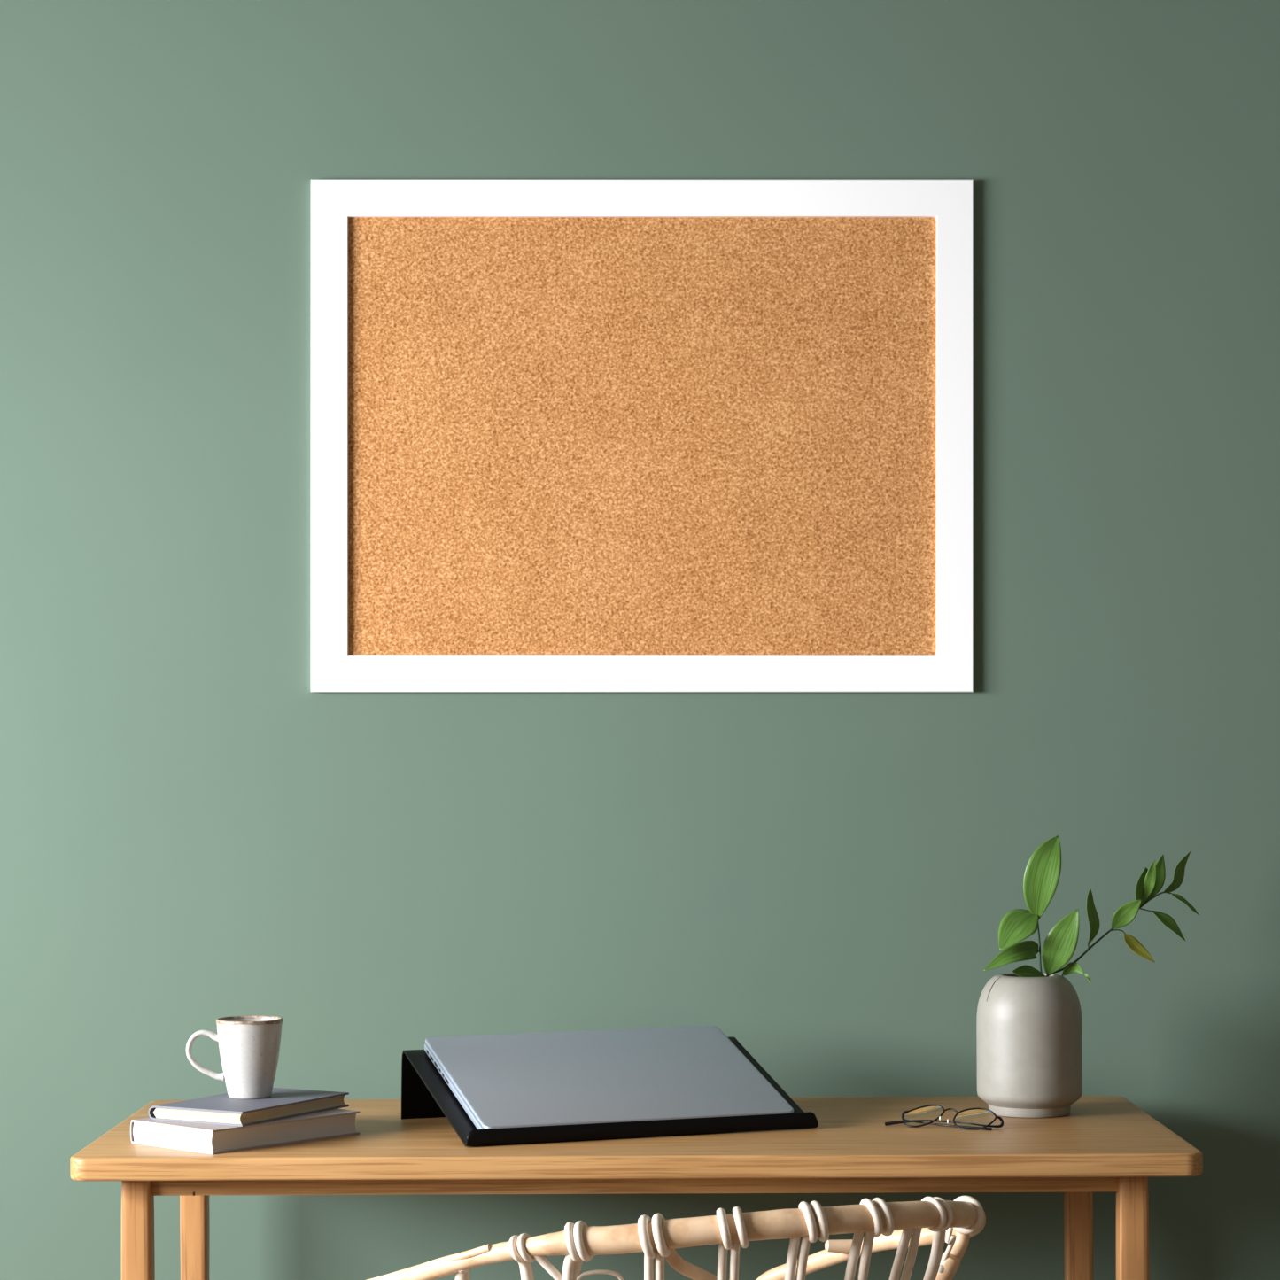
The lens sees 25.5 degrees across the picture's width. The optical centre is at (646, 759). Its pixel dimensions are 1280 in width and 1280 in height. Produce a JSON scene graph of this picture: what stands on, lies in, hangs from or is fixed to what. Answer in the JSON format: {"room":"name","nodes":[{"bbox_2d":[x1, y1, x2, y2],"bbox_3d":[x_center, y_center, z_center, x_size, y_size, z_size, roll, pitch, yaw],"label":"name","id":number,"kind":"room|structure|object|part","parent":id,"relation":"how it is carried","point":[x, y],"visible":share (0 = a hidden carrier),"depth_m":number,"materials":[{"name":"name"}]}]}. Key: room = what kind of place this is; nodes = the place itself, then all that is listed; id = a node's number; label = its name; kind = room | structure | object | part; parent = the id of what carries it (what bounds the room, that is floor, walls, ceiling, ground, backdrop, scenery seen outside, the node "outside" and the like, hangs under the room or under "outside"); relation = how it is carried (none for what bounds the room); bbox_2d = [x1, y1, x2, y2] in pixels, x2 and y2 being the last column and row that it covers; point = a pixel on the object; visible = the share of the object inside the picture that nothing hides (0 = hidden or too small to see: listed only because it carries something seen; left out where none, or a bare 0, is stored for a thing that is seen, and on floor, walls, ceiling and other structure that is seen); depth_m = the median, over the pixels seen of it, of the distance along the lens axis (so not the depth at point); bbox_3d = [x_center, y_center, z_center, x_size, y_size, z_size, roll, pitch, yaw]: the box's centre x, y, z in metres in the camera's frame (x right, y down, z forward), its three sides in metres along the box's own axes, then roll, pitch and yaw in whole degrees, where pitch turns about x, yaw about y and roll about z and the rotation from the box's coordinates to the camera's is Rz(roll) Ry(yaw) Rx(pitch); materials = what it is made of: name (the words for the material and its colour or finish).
{"room":"home office","nodes":[
{"label":"home office","id":0,"kind":"room"},
{"bbox_2d":[0,0,1279,1279],"bbox_3d":[0.149,-0.116,3.740,5.700,2.600,0.120,0,0,0],"label":"wall","id":1,"kind":"structure","parent":0,"point":[193,834],"depth_m":3.68,"materials":[{"name":"green paint"}]},
{"bbox_2d":[310,179,973,691],"bbox_3d":[-0.006,-0.420,3.674,0.861,0.666,0.012,0,0,0],"label":"cork board","id":2,"kind":"object","parent":1,"relation":"attached to","point":[566,435],"visible":1,"depth_m":3.68,"materials":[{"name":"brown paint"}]},
{"bbox_3d":[0.095,1.235,1.400,5.820,0.100,4.800,0,0,0],"label":"floor","id":3,"kind":"structure","parent":0,"visible":0},
{"bbox_2d":[69,1095,1202,1279],"bbox_3d":[-0.010,0.810,3.365,1.249,0.750,0.536,0,0,0],"label":"desk","id":4,"kind":"object","parent":3,"relation":"on","point":[1105,1143],"visible":0.88,"depth_m":3.16,"materials":[{"name":"brown wood"}]},
{"bbox_3d":[-0.568,0.825,3.163,0.034,0.724,0.034,0,0,0],"label":"leg","id":5,"kind":"part","parent":4,"relation":"part of","materials":[{"name":"brown wood"}]},
{"bbox_3d":[-0.570,0.825,3.569,0.034,0.724,0.034,0,0,0],"label":"leg","id":6,"kind":"part","parent":4,"relation":"part of","materials":[{"name":"brown wood"}]},
{"bbox_2d":[130,1109,360,1154],"bbox_3d":[-0.461,0.423,3.254,0.146,0.027,0.220,0,0,41],"label":"book","id":7,"kind":"object","parent":4,"relation":"on","point":[197,1137],"visible":0.71,"depth_m":3.19,"materials":[{"name":"white paper"}]},
{"bbox_2d":[147,1087,349,1126],"bbox_3d":[-0.459,0.402,3.275,0.133,0.016,0.206,0,0,29],"label":"book","id":8,"kind":"object","parent":7,"relation":"on","point":[221,1109],"visible":0.8,"depth_m":3.22,"materials":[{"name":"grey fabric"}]},
{"bbox_2d":[186,1015,282,1099],"bbox_3d":[-0.480,0.348,3.293,0.112,0.091,0.077,0,0,0],"label":"mug","id":9,"kind":"object","parent":8,"relation":"on","point":[249,1046],"visible":1,"depth_m":3.27,"materials":[{"name":"ceramic"}]},
{"bbox_3d":[-0.514,0.345,3.291,0.046,0.060,0.015,0,0,0],"label":"handle","id":10,"kind":"part","parent":9,"relation":"part of","materials":[{"name":"ceramic"}]},
{"bbox_2d":[401,1036,818,1147],"bbox_3d":[-0.048,0.393,3.371,0.430,0.085,0.276,0,0,-20],"label":"laptop stand","id":11,"kind":"object","parent":4,"relation":"on","point":[425,1093],"visible":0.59,"depth_m":3.27,"materials":[{"name":"black metal"}]},
{"bbox_2d":[424,1025,793,1129],"bbox_3d":[-0.048,0.381,3.362,0.383,0.093,0.253,0,0,-20],"label":"laptop","id":12,"kind":"object","parent":11,"relation":"on","point":[518,1080],"visible":1,"depth_m":3.35,"materials":[{"name":"metal"}]},
{"bbox_2d":[884,1104,1003,1130],"bbox_3d":[0.350,0.422,3.329,0.140,0.025,0.032,0,0,20],"label":"eyeglasses","id":13,"kind":"object","parent":4,"relation":"on","point":[976,1110],"visible":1,"depth_m":3.33,"materials":[{"name":"black metal"}]},
{"bbox_2d":[976,972,1082,1117],"bbox_3d":[0.468,0.348,3.456,0.128,0.169,0.128,0,0,0],"label":"vase","id":14,"kind":"object","parent":4,"relation":"on","point":[1029,1029],"visible":0.97,"depth_m":3.40,"materials":[{"name":"beige ceramic"}]},
{"bbox_2d":[983,835,1061,977],"bbox_3d":[0.454,0.256,3.438,0.105,0.325,0.039,0,0,-22],"label":"leafy sprig","id":15,"kind":"object","parent":14,"relation":"in","point":[1043,871],"visible":0.97,"depth_m":3.44,"materials":[{"name":"green plant"}]},
{"bbox_3d":[0.481,0.302,3.458,0.022,0.233,0.010,0,0,37],"label":"stem","id":16,"kind":"part","parent":15,"relation":"part of","materials":[{"name":"green plant"}]},
{"bbox_2d":[1041,851,1199,985],"bbox_3d":[0.575,0.265,3.447,0.205,0.306,0.041,0,0,0],"label":"leafy sprig","id":17,"kind":"object","parent":14,"relation":"in","point":[1059,945],"visible":1,"depth_m":3.45,"materials":[{"name":"green plant"}]},
{"bbox_3d":[0.557,0.290,3.461,0.170,0.256,0.014,0,0,0],"label":"stem","id":18,"kind":"part","parent":17,"relation":"part of","materials":[{"name":"green plant"}]},
{"bbox_3d":[0.546,0.821,3.569,0.034,0.724,0.034,0,0,0],"label":"leg","id":19,"kind":"part","parent":4,"relation":"part of","materials":[{"name":"brown wood"}]},
{"bbox_3d":[0.545,0.821,3.163,0.034,0.724,0.034,0,0,0],"label":"leg","id":20,"kind":"part","parent":4,"relation":"part of","materials":[{"name":"brown wood"}]},
{"bbox_2d":[366,1195,985,1279],"bbox_3d":[-0.006,0.807,2.994,0.709,0.754,0.552,0,0,0],"label":"rattan chair","id":21,"kind":"object","parent":3,"relation":"on","point":[877,1225],"visible":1,"depth_m":2.76,"materials":[{"name":"wicker"}]}
]}

